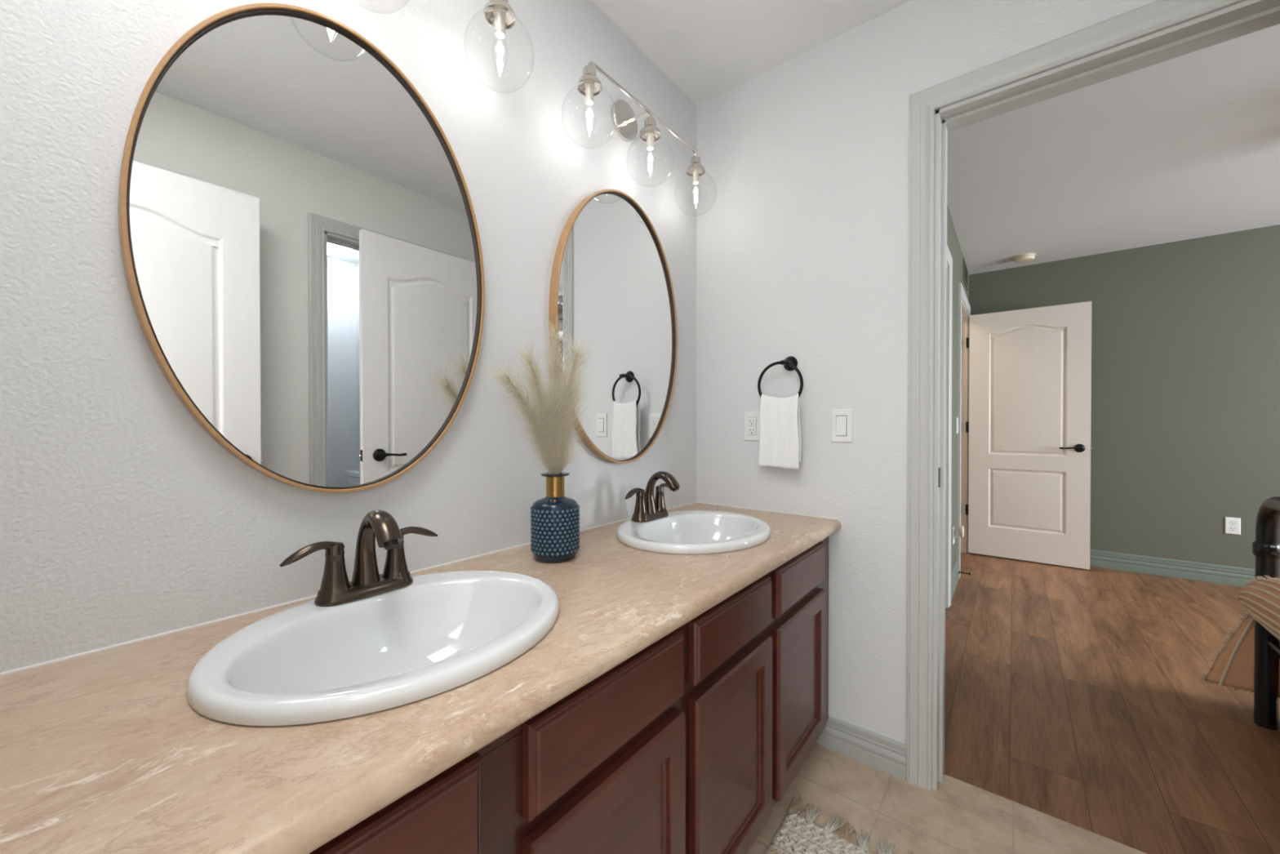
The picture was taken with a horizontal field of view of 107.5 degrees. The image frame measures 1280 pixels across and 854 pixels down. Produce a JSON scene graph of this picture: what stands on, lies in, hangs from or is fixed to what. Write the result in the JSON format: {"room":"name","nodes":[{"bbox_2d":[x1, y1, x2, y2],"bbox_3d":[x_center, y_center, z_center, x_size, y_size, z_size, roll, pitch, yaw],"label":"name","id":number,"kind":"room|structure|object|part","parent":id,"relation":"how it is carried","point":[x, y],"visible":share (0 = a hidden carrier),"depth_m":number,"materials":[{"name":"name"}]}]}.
{"room":"bathroom","nodes":[
{"label":"bathroom","id":0,"kind":"room"},
{"bbox_2d":[0,0,696,672],"bbox_3d":[-0.346,-0.109,1.320,0.115,2.440,1.955,0,1,39],"label":"wall","id":1,"kind":"structure","parent":0,"point":[122,519],"depth_m":0.78,"materials":[{"name":"white paint"}]},
{"bbox_2d":[118,3,484,493],"bbox_3d":[-0.573,-0.322,0.915,0.031,0.896,0.594,0,1,39],"label":"oval mirror","id":2,"kind":"object","parent":1,"relation":"attached to","point":[300,237],"visible":1,"depth_m":0.85,"materials":[{"name":"brown mirror"}]},
{"bbox_2d":[0,501,836,675],"bbox_3d":[-0.114,0.320,1.072,0.564,0.006,1.831,0,1,39],"label":"trim","id":3,"kind":"structure","parent":1,"relation":"attached to","point":[108,647],"depth_m":0.79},
{"bbox_2d":[360,0,533,91],"bbox_3d":[-0.507,-0.931,0.865,0.190,0.308,0.707,0,1,39],"label":"vanity light","id":4,"kind":"object","parent":1,"relation":"attached to","point":[499,14],"visible":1,"depth_m":1.07,"materials":[{"name":"silver metal"}]},
{"bbox_2d":[464,0,533,91],"bbox_3d":[-0.320,-0.882,1.071,0.153,0.206,0.153,0,1,39],"label":"glass globe","id":5,"kind":"object","parent":4,"relation":"attached to","point":[499,14],"depth_m":1.07,"materials":[{"name":"clear glass"}]},
{"bbox_2d":[548,189,677,463],"bbox_3d":[-0.058,-0.325,1.562,0.031,0.890,0.608,0,1,39],"label":"oval mirror","id":6,"kind":"object","parent":1,"relation":"attached to","point":[611,277],"visible":0.91,"depth_m":1.53,"materials":[{"name":"brown mirror"}]},
{"bbox_2d":[561,61,716,213],"bbox_3d":[0.018,-0.936,1.525,0.190,0.308,0.707,0,1,39],"label":"vanity light","id":7,"kind":"object","parent":1,"relation":"attached to","point":[624,119],"visible":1,"depth_m":1.53,"materials":[{"name":"silver metal"}]},
{"bbox_2d":[561,65,610,139],"bbox_3d":[-0.140,-0.884,1.297,0.153,0.206,0.153,0,1,39],"label":"glass globe","id":8,"kind":"object","parent":7,"relation":"attached to","point":[588,85],"depth_m":1.29,"materials":[{"name":"clear glass"}]},
{"bbox_3d":[-0.006,-1.018,1.544,0.102,0.027,0.022,0,1,39],"label":"arm","id":9,"kind":"part","parent":7,"relation":"part of","materials":[{"name":"silver metal"}]},
{"bbox_2d":[629,116,674,186],"bbox_3d":[0.033,-0.885,1.514,0.153,0.206,0.153,0,1,39],"label":"glass globe","id":10,"kind":"object","parent":7,"relation":"attached to","point":[650,134],"depth_m":1.50,"materials":[{"name":"clear glass"}]},
{"bbox_2d":[678,155,716,213],"bbox_3d":[0.206,-0.887,1.730,0.153,0.206,0.153,0,1,39],"label":"glass globe","id":11,"kind":"object","parent":7,"relation":"attached to","point":[695,170],"depth_m":1.72,"materials":[{"name":"clear glass"}]},
{"bbox_2d":[591,0,1279,275],"bbox_3d":[2.648,-1.357,0.962,5.235,0.060,5.371,0,1,39],"label":"ceiling","id":12,"kind":"structure","parent":0,"point":[1185,147],"depth_m":2.17,"materials":[{"name":"paint"}]},
{"bbox_2d":[1013,253,1035,262],"bbox_3d":[3.036,-1.328,3.708,0.140,0.040,0.140,0,1,39],"label":"smoke detector","id":13,"kind":"object","parent":12,"relation":"attached to","point":[1023,258],"visible":1,"depth_m":3.67,"materials":[{"name":"plastic"}]},
{"bbox_2d":[946,203,968,573],"bbox_3d":[1.853,-0.122,2.928,0.115,2.440,3.301,0,1,39],"label":"wall","id":14,"kind":"structure","parent":0,"point":[953,242],"depth_m":3.22,"materials":[{"name":"green paint"}]},
{"bbox_2d":[945,265,947,608],"bbox_3d":[1.603,0.066,2.559,0.048,2.069,0.780,0,1,39],"label":"trim","id":15,"kind":"structure","parent":14,"relation":"attached to","point":[947,265],"depth_m":2.84,"materials":[{"name":"beige paint"}]},
{"bbox_2d":[946,244,952,607],"bbox_3d":[1.628,0.032,2.539,0.020,2.138,0.918,0,1,39],"label":"trim","id":16,"kind":"structure","parent":14,"relation":"attached to","point":[949,260],"depth_m":2.85,"materials":[{"name":"grey paint"}]},
{"bbox_2d":[952,525,955,544],"bbox_3d":[2.122,0.731,3.174,0.008,0.114,0.070,0,1,39],"label":"power outlet","id":17,"kind":"object","parent":14,"relation":"attached to","point":[953,527],"visible":1,"depth_m":3.15,"materials":[{"name":"white plastic"}]},
{"bbox_2d":[954,525,964,537],"bbox_3d":[2.145,0.701,3.155,0.050,0.080,0.076,0,1,39],"label":"plug","id":18,"kind":"object","parent":17,"relation":"attached to","point":[959,533],"visible":1,"depth_m":3.14,"materials":[{"name":"white plastic"}]},
{"bbox_2d":[951,560,959,600],"bbox_3d":[2.111,1.032,3.156,0.014,0.129,0.637,0,1,39],"label":"baseboard","id":19,"kind":"structure","parent":14,"relation":"attached to","point":[955,573],"depth_m":3.17,"materials":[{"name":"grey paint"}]},
{"bbox_2d":[956,417,959,433],"bbox_3d":[2.260,-0.010,3.339,0.010,0.114,0.070,0,1,39],"label":"light switch","id":20,"kind":"object","parent":14,"relation":"attached to","point":[957,429],"visible":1,"depth_m":3.33,"materials":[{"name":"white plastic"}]},
{"bbox_2d":[956,282,970,577],"bbox_3d":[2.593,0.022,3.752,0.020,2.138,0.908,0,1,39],"label":"trim","id":21,"kind":"structure","parent":14,"relation":"attached to","point":[962,295],"depth_m":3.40,"materials":[{"name":"grey paint"}]},
{"bbox_2d":[963,257,968,290],"bbox_3d":[2.657,-1.239,3.831,0.008,0.170,0.380,0,1,39],"label":"air vent","id":22,"kind":"object","parent":14,"relation":"in","point":[965,268],"visible":1,"depth_m":3.82,"materials":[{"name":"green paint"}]},
{"bbox_2d":[965,301,1093,569],"bbox_3d":[3.121,0.064,3.804,0.791,2.030,0.135,0,1,39],"label":"door","id":23,"kind":"structure","parent":14,"relation":"in","point":[1028,427],"depth_m":3.77,"materials":[{"name":"beige paint"}]},
{"bbox_3d":[3.313,0.161,3.598,0.151,0.064,0.050,0,1,39],"label":"handle","id":24,"kind":"part","parent":23,"relation":"part of","materials":[{"name":"brown metal"}]},
{"bbox_2d":[696,0,1247,743],"bbox_3d":[0.926,-0.111,1.482,1.672,2.440,0.116,0,1,39],"label":"wall","id":25,"kind":"structure","parent":0,"point":[802,233],"depth_m":1.60,"materials":[{"name":"white paint"}]},
{"bbox_2d":[743,410,759,440],"bbox_3d":[0.430,-0.004,1.798,0.070,0.114,0.008,0,1,39],"label":"power outlet","id":26,"kind":"object","parent":25,"relation":"attached to","point":[751,419],"visible":0.98,"depth_m":1.80,"materials":[{"name":"white plastic"}]},
{"bbox_2d":[747,417,755,435],"bbox_3d":[0.428,-0.004,1.796,0.033,0.067,0.003,0,1,39],"label":"receptacle","id":27,"kind":"object","parent":26,"relation":"attached to","point":[751,420],"depth_m":1.80,"materials":[{"name":"white plastic"}]},
{"bbox_2d":[757,355,803,398],"bbox_3d":[0.513,-0.162,1.696,0.169,0.190,0.062,0,1,39],"label":"towel ring","id":28,"kind":"object","parent":25,"relation":"attached to","point":[790,363],"visible":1,"depth_m":1.69,"materials":[{"name":"brown metal"}]},
{"bbox_2d":[758,393,801,469],"bbox_3d":[0.499,0.013,1.681,0.152,0.268,0.032,0,1,39],"label":"hand towel","id":29,"kind":"object","parent":28,"relation":"hanging from","point":[780,427],"visible":1,"depth_m":1.67,"materials":[{"name":"white fabric"}]},
{"bbox_3d":[0.524,-0.230,1.677,0.028,0.020,0.046,0,1,39],"label":"post","id":30,"kind":"part","parent":28,"relation":"part of","materials":[{"name":"brown metal"}]},
{"bbox_2d":[831,408,853,442],"bbox_3d":[0.684,-0.004,1.594,0.070,0.114,0.010,0,1,39],"label":"light switch","id":31,"kind":"object","parent":25,"relation":"attached to","point":[842,420],"visible":1,"depth_m":1.59,"materials":[{"name":"white plastic"}]},
{"bbox_2d":[816,715,906,780],"bbox_3d":[0.731,1.056,1.564,0.276,0.106,0.014,0,1,39],"label":"baseboard","id":32,"kind":"structure","parent":25,"relation":"attached to","point":[882,753],"depth_m":1.55,"materials":[{"name":"grey paint"}]},
{"bbox_2d":[906,0,1246,790],"bbox_3d":[1.168,0.042,1.204,0.848,2.138,0.020,0,1,39],"label":"trim","id":33,"kind":"structure","parent":25,"relation":"attached to","point":[1158,15],"depth_m":1.43,"materials":[{"name":"grey paint"}]},
{"bbox_2d":[932,0,1279,790],"bbox_3d":[1.210,0.076,1.257,0.710,2.069,0.120,0,1,39],"label":"trim","id":34,"kind":"structure","parent":25,"relation":"attached to","point":[1249,16],"depth_m":1.40,"materials":[{"name":"grey paint"}]},
{"bbox_3d":[0.919,0.155,1.441,0.002,0.060,0.028,0,1,39],"label":"strike plate","id":35,"kind":"part","parent":34,"relation":"part of","materials":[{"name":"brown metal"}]},
{"bbox_2d":[746,551,1279,853],"bbox_3d":[1.727,1.145,0.693,6.320,0.060,6.971,0,1,39],"label":"floor","id":36,"kind":"structure","parent":0,"point":[1077,696],"depth_m":1.66,"materials":[{"name":"brown wood"}]},
{"bbox_2d":[308,536,828,853],"bbox_3d":[-0.115,0.738,1.069,0.554,0.750,1.832,0,1,39],"label":"vanity cabinet","id":37,"kind":"object","parent":36,"relation":"on","point":[689,744],"visible":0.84,"depth_m":0.83,"materials":[{"name":"brown wood"}]},
{"bbox_3d":[-0.300,0.448,0.409,0.022,0.125,0.361,0,1,39],"label":"drawer","id":38,"kind":"part","parent":37,"relation":"part of","materials":[{"name":"brown wood"}]},
{"bbox_2d":[0,502,840,853],"bbox_3d":[-0.111,0.342,1.062,0.575,0.041,1.836,0,1,39],"label":"countertop","id":39,"kind":"structure","parent":37,"relation":"on","point":[107,751],"depth_m":0.50,"materials":[{"name":"beige stone"}]},
{"bbox_2d":[279,509,437,606],"bbox_3d":[-0.492,0.222,0.848,0.203,0.154,0.172,0,0,-11],"label":"faucet","id":40,"kind":"object","parent":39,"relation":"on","point":[335,588],"visible":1,"depth_m":0.82,"materials":[{"name":"brown metal"}]},
{"bbox_3d":[-0.546,0.208,0.783,0.025,0.029,0.093,0,1,39],"label":"lever","id":41,"kind":"part","parent":40,"relation":"part of","materials":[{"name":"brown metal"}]},
{"bbox_3d":[-0.528,0.250,0.812,0.054,0.100,0.054,0,1,39],"label":"handle","id":42,"kind":"part","parent":40,"relation":"part of","materials":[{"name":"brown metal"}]},
{"bbox_3d":[-0.496,0.289,0.853,0.058,0.020,0.162,0,1,39],"label":"plate","id":43,"kind":"part","parent":40,"relation":"part of","materials":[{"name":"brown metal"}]},
{"bbox_3d":[-0.467,0.221,0.828,0.144,0.152,0.052,0,1,39],"label":"spout","id":44,"kind":"part","parent":40,"relation":"part of","materials":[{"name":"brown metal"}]},
{"bbox_3d":[-0.464,0.249,0.892,0.054,0.100,0.054,0,1,39],"label":"handle","id":45,"kind":"part","parent":40,"relation":"part of","materials":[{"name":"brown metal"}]},
{"bbox_3d":[-0.441,0.207,0.915,0.025,0.029,0.093,0,1,39],"label":"lever","id":46,"kind":"part","parent":40,"relation":"part of","materials":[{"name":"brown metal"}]},
{"bbox_2d":[186,569,559,726],"bbox_3d":[-0.369,0.377,0.747,0.432,0.156,0.506,0,1,39],"label":"sink","id":47,"kind":"object","parent":39,"relation":"in","point":[307,662],"visible":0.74,"depth_m":0.73,"materials":[{"name":"white ceramic"}]},
{"bbox_2d":[530,471,579,563],"bbox_3d":[-0.208,0.217,1.151,0.119,0.207,0.119,0,0,-21],"label":"bottle vase","id":48,"kind":"object","parent":39,"relation":"on","point":[554,517],"visible":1,"depth_m":1.11,"materials":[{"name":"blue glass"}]},
{"bbox_2d":[482,355,572,474],"bbox_3d":[-0.247,0.030,1.097,0.148,0.383,0.226,0,0,22],"label":"pampas plume","id":49,"kind":"object","parent":48,"relation":"in","point":[521,397],"visible":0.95,"depth_m":1.09,"materials":[{"name":"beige plant"}]},
{"bbox_2d":[510,338,577,474],"bbox_3d":[-0.229,0.007,1.117,0.140,0.427,0.182,0,0,26],"label":"pampas plume","id":50,"kind":"object","parent":48,"relation":"in","point":[536,376],"visible":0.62,"depth_m":1.10,"materials":[{"name":"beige plant"}]},
{"bbox_2d":[529,316,577,473],"bbox_3d":[-0.210,-0.026,1.150,0.123,0.493,0.112,0,0,10],"label":"pampas plume","id":51,"kind":"object","parent":48,"relation":"in","point":[553,352],"visible":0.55,"depth_m":1.14,"materials":[{"name":"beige plant"}]},
{"bbox_2d":[529,362,587,474],"bbox_3d":[-0.197,0.032,1.135,0.122,0.377,0.154,0,1,-44],"label":"pampas plume","id":52,"kind":"object","parent":48,"relation":"in","point":[566,389],"visible":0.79,"depth_m":1.12,"materials":[{"name":"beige plant"}]},
{"bbox_2d":[530,330,600,473],"bbox_3d":[-0.187,-0.012,1.169,0.168,0.465,0.181,0,0,5],"label":"pampas plume","id":53,"kind":"object","parent":48,"relation":"in","point":[575,354],"visible":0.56,"depth_m":1.17,"materials":[{"name":"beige plant"}]},
{"bbox_2d":[625,471,679,522],"bbox_3d":[0.038,0.217,1.513,0.203,0.154,0.172,0,0,-11],"label":"faucet","id":54,"kind":"object","parent":39,"relation":"on","point":[647,508],"visible":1,"depth_m":1.48,"materials":[{"name":"brown metal"}]},
{"bbox_3d":[-0.016,0.203,1.448,0.025,0.029,0.093,0,1,39],"label":"lever","id":55,"kind":"part","parent":54,"relation":"part of","materials":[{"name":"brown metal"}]},
{"bbox_3d":[0.002,0.245,1.477,0.054,0.100,0.054,0,1,39],"label":"handle","id":56,"kind":"part","parent":54,"relation":"part of","materials":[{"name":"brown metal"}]},
{"bbox_3d":[0.033,0.284,1.517,0.058,0.020,0.162,0,1,39],"label":"plate","id":57,"kind":"part","parent":54,"relation":"part of","materials":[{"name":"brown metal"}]},
{"bbox_3d":[0.065,0.244,1.557,0.054,0.100,0.054,0,1,39],"label":"handle","id":58,"kind":"part","parent":54,"relation":"part of","materials":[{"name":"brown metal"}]},
{"bbox_3d":[0.063,0.216,1.493,0.144,0.152,0.052,0,1,39],"label":"spout","id":59,"kind":"part","parent":54,"relation":"part of","materials":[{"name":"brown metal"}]},
{"bbox_3d":[0.089,0.202,1.580,0.025,0.029,0.093,0,1,39],"label":"lever","id":60,"kind":"part","parent":54,"relation":"part of","materials":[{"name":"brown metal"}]},
{"bbox_2d":[616,510,770,554],"bbox_3d":[0.162,0.372,1.415,0.432,0.156,0.506,0,1,39],"label":"sink","id":61,"kind":"object","parent":39,"relation":"in","point":[690,531],"visible":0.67,"depth_m":1.49,"materials":[{"name":"white ceramic"}]},
{"bbox_3d":[-0.033,0.445,0.744,0.022,0.125,0.358,0,1,39],"label":"drawer","id":62,"kind":"part","parent":37,"relation":"part of","materials":[{"name":"brown wood"}]},
{"bbox_3d":[-0.033,0.761,0.747,0.022,0.452,0.358,0,1,39],"label":"door","id":63,"kind":"part","parent":37,"relation":"part of","materials":[{"name":"brown wood"}]},
{"bbox_3d":[-0.035,0.761,0.748,0.005,0.336,0.242,0,1,39],"label":"panel","id":64,"kind":"part","parent":37,"relation":"part of","materials":[{"name":"brown wood"}]},
{"bbox_3d":[0.076,0.689,0.916,0.019,0.650,1.832,0,1,39],"label":"frame","id":65,"kind":"part","parent":37,"relation":"part of","materials":[{"name":"brown wood"}]},
{"bbox_3d":[0.217,0.442,1.058,0.022,0.125,0.362,0,1,39],"label":"drawer","id":66,"kind":"part","parent":37,"relation":"part of","materials":[{"name":"brown wood"}]},
{"bbox_3d":[0.217,0.759,1.060,0.022,0.452,0.362,0,1,39],"label":"door","id":67,"kind":"part","parent":37,"relation":"part of","materials":[{"name":"brown wood"}]},
{"bbox_3d":[0.215,0.759,1.062,0.005,0.336,0.246,0,1,39],"label":"panel","id":68,"kind":"part","parent":37,"relation":"part of","materials":[{"name":"brown wood"}]},
{"bbox_3d":[0.477,0.440,1.384,0.022,0.125,0.389,0,1,39],"label":"drawer","id":69,"kind":"part","parent":37,"relation":"part of","materials":[{"name":"brown wood"}]},
{"bbox_3d":[0.477,0.756,1.387,0.022,0.452,0.389,0,1,39],"label":"door","id":70,"kind":"part","parent":37,"relation":"part of","materials":[{"name":"brown wood"}]},
{"bbox_3d":[0.475,0.756,1.389,0.005,0.336,0.273,0,1,39],"label":"panel","id":71,"kind":"part","parent":37,"relation":"part of","materials":[{"name":"brown wood"}]},
{"bbox_2d":[764,792,913,853],"bbox_3d":[0.369,1.107,0.799,0.626,0.018,1.100,0,1,39],"label":"woven rug","id":72,"kind":"object","parent":36,"relation":"on","point":[797,833],"visible":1,"depth_m":1.26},
{"bbox_3d":[0.569,1.103,1.045,0.585,0.007,0.009,0,1,39],"label":"stripe cord","id":73,"kind":"part","parent":72,"relation":"part of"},
{"bbox_3d":[0.597,1.103,1.080,0.586,0.009,0.026,0,1,39],"label":"zigzag cord","id":74,"kind":"part","parent":72,"relation":"part of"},
{"bbox_3d":[0.616,1.102,1.104,0.586,0.009,0.026,0,1,39],"label":"zigzag cord","id":75,"kind":"part","parent":72,"relation":"part of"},
{"bbox_3d":[0.634,1.102,1.127,0.586,0.009,0.026,0,1,39],"label":"zigzag cord","id":76,"kind":"part","parent":72,"relation":"part of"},
{"bbox_3d":[0.653,1.102,1.151,0.586,0.009,0.026,0,1,39],"label":"zigzag cord","id":77,"kind":"part","parent":72,"relation":"part of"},
{"bbox_2d":[1252,496,1279,729],"bbox_3d":[2.812,0.525,0.771,2.040,1.178,0.971,0,1,39],"label":"bed","id":78,"kind":"object","parent":36,"relation":"on","point":[1266,545],"visible":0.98,"depth_m":1.72,"materials":[{"name":"black metal"}]},
{"bbox_2d":[1198,573,1279,697],"bbox_3d":[2.802,0.768,0.909,2.069,0.583,1.064,0,1,39],"label":"bedspread","id":79,"kind":"object","parent":78,"relation":"on","point":[1233,666],"visible":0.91,"depth_m":1.81,"materials":[{"name":"fabric"}]},
{"bbox_2d":[1204,614,1279,697],"bbox_3d":[2.805,0.799,0.899,2.053,0.492,1.051,0,1,39],"label":"blanket","id":80,"kind":"object","parent":79,"relation":"hanging from","point":[1233,666],"depth_m":1.83,"materials":[{"name":"fabric"}]},
{"bbox_3d":[2.041,0.790,1.387,0.019,0.019,0.902,0,1,39],"label":"cross rail","id":81,"kind":"part","parent":78,"relation":"part of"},
{"bbox_3d":[3.077,0.821,1.100,1.978,0.040,0.024,0,1,39],"label":"rail","id":82,"kind":"part","parent":78,"relation":"part of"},
{"bbox_3d":[2.041,0.455,1.384,0.019,0.019,0.902,0,1,39],"label":"cross rail","id":83,"kind":"part","parent":78,"relation":"part of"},
{"bbox_2d":[968,224,1279,568],"bbox_3d":[3.933,-0.127,3.455,6.320,2.440,0.115,0,1,39],"label":"wall","id":84,"kind":"structure","parent":0,"point":[1185,410],"depth_m":3.40,"materials":[{"name":"green paint"}]},
{"bbox_2d":[1089,549,1254,586],"bbox_3d":[4.597,1.033,2.853,4.282,0.129,0.014,0,1,39],"label":"baseboard","id":85,"kind":"structure","parent":84,"relation":"attached to","point":[1201,571],"depth_m":3.42,"materials":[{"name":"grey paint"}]},
{"bbox_2d":[1224,516,1240,534],"bbox_3d":[4.101,0.684,3.248,0.070,0.114,0.008,0,1,39],"label":"power outlet","id":86,"kind":"object","parent":84,"relation":"attached to","point":[1232,525],"visible":1,"depth_m":3.25,"materials":[{"name":"white plastic"}]},
{"bbox_2d":[1228,520,1236,524],"bbox_3d":[4.100,0.664,3.246,0.036,0.031,0.003,0,1,39],"label":"receptacle","id":87,"kind":"object","parent":86,"relation":"attached to","point":[1230,522],"depth_m":3.25,"materials":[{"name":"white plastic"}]},
{"bbox_2d":[1228,526,1236,530],"bbox_3d":[4.100,0.703,3.247,0.036,0.031,0.001,0,1,39],"label":"receptacle","id":88,"kind":"object","parent":86,"relation":"attached to","point":[1230,528],"depth_m":3.25,"materials":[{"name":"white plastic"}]}
]}

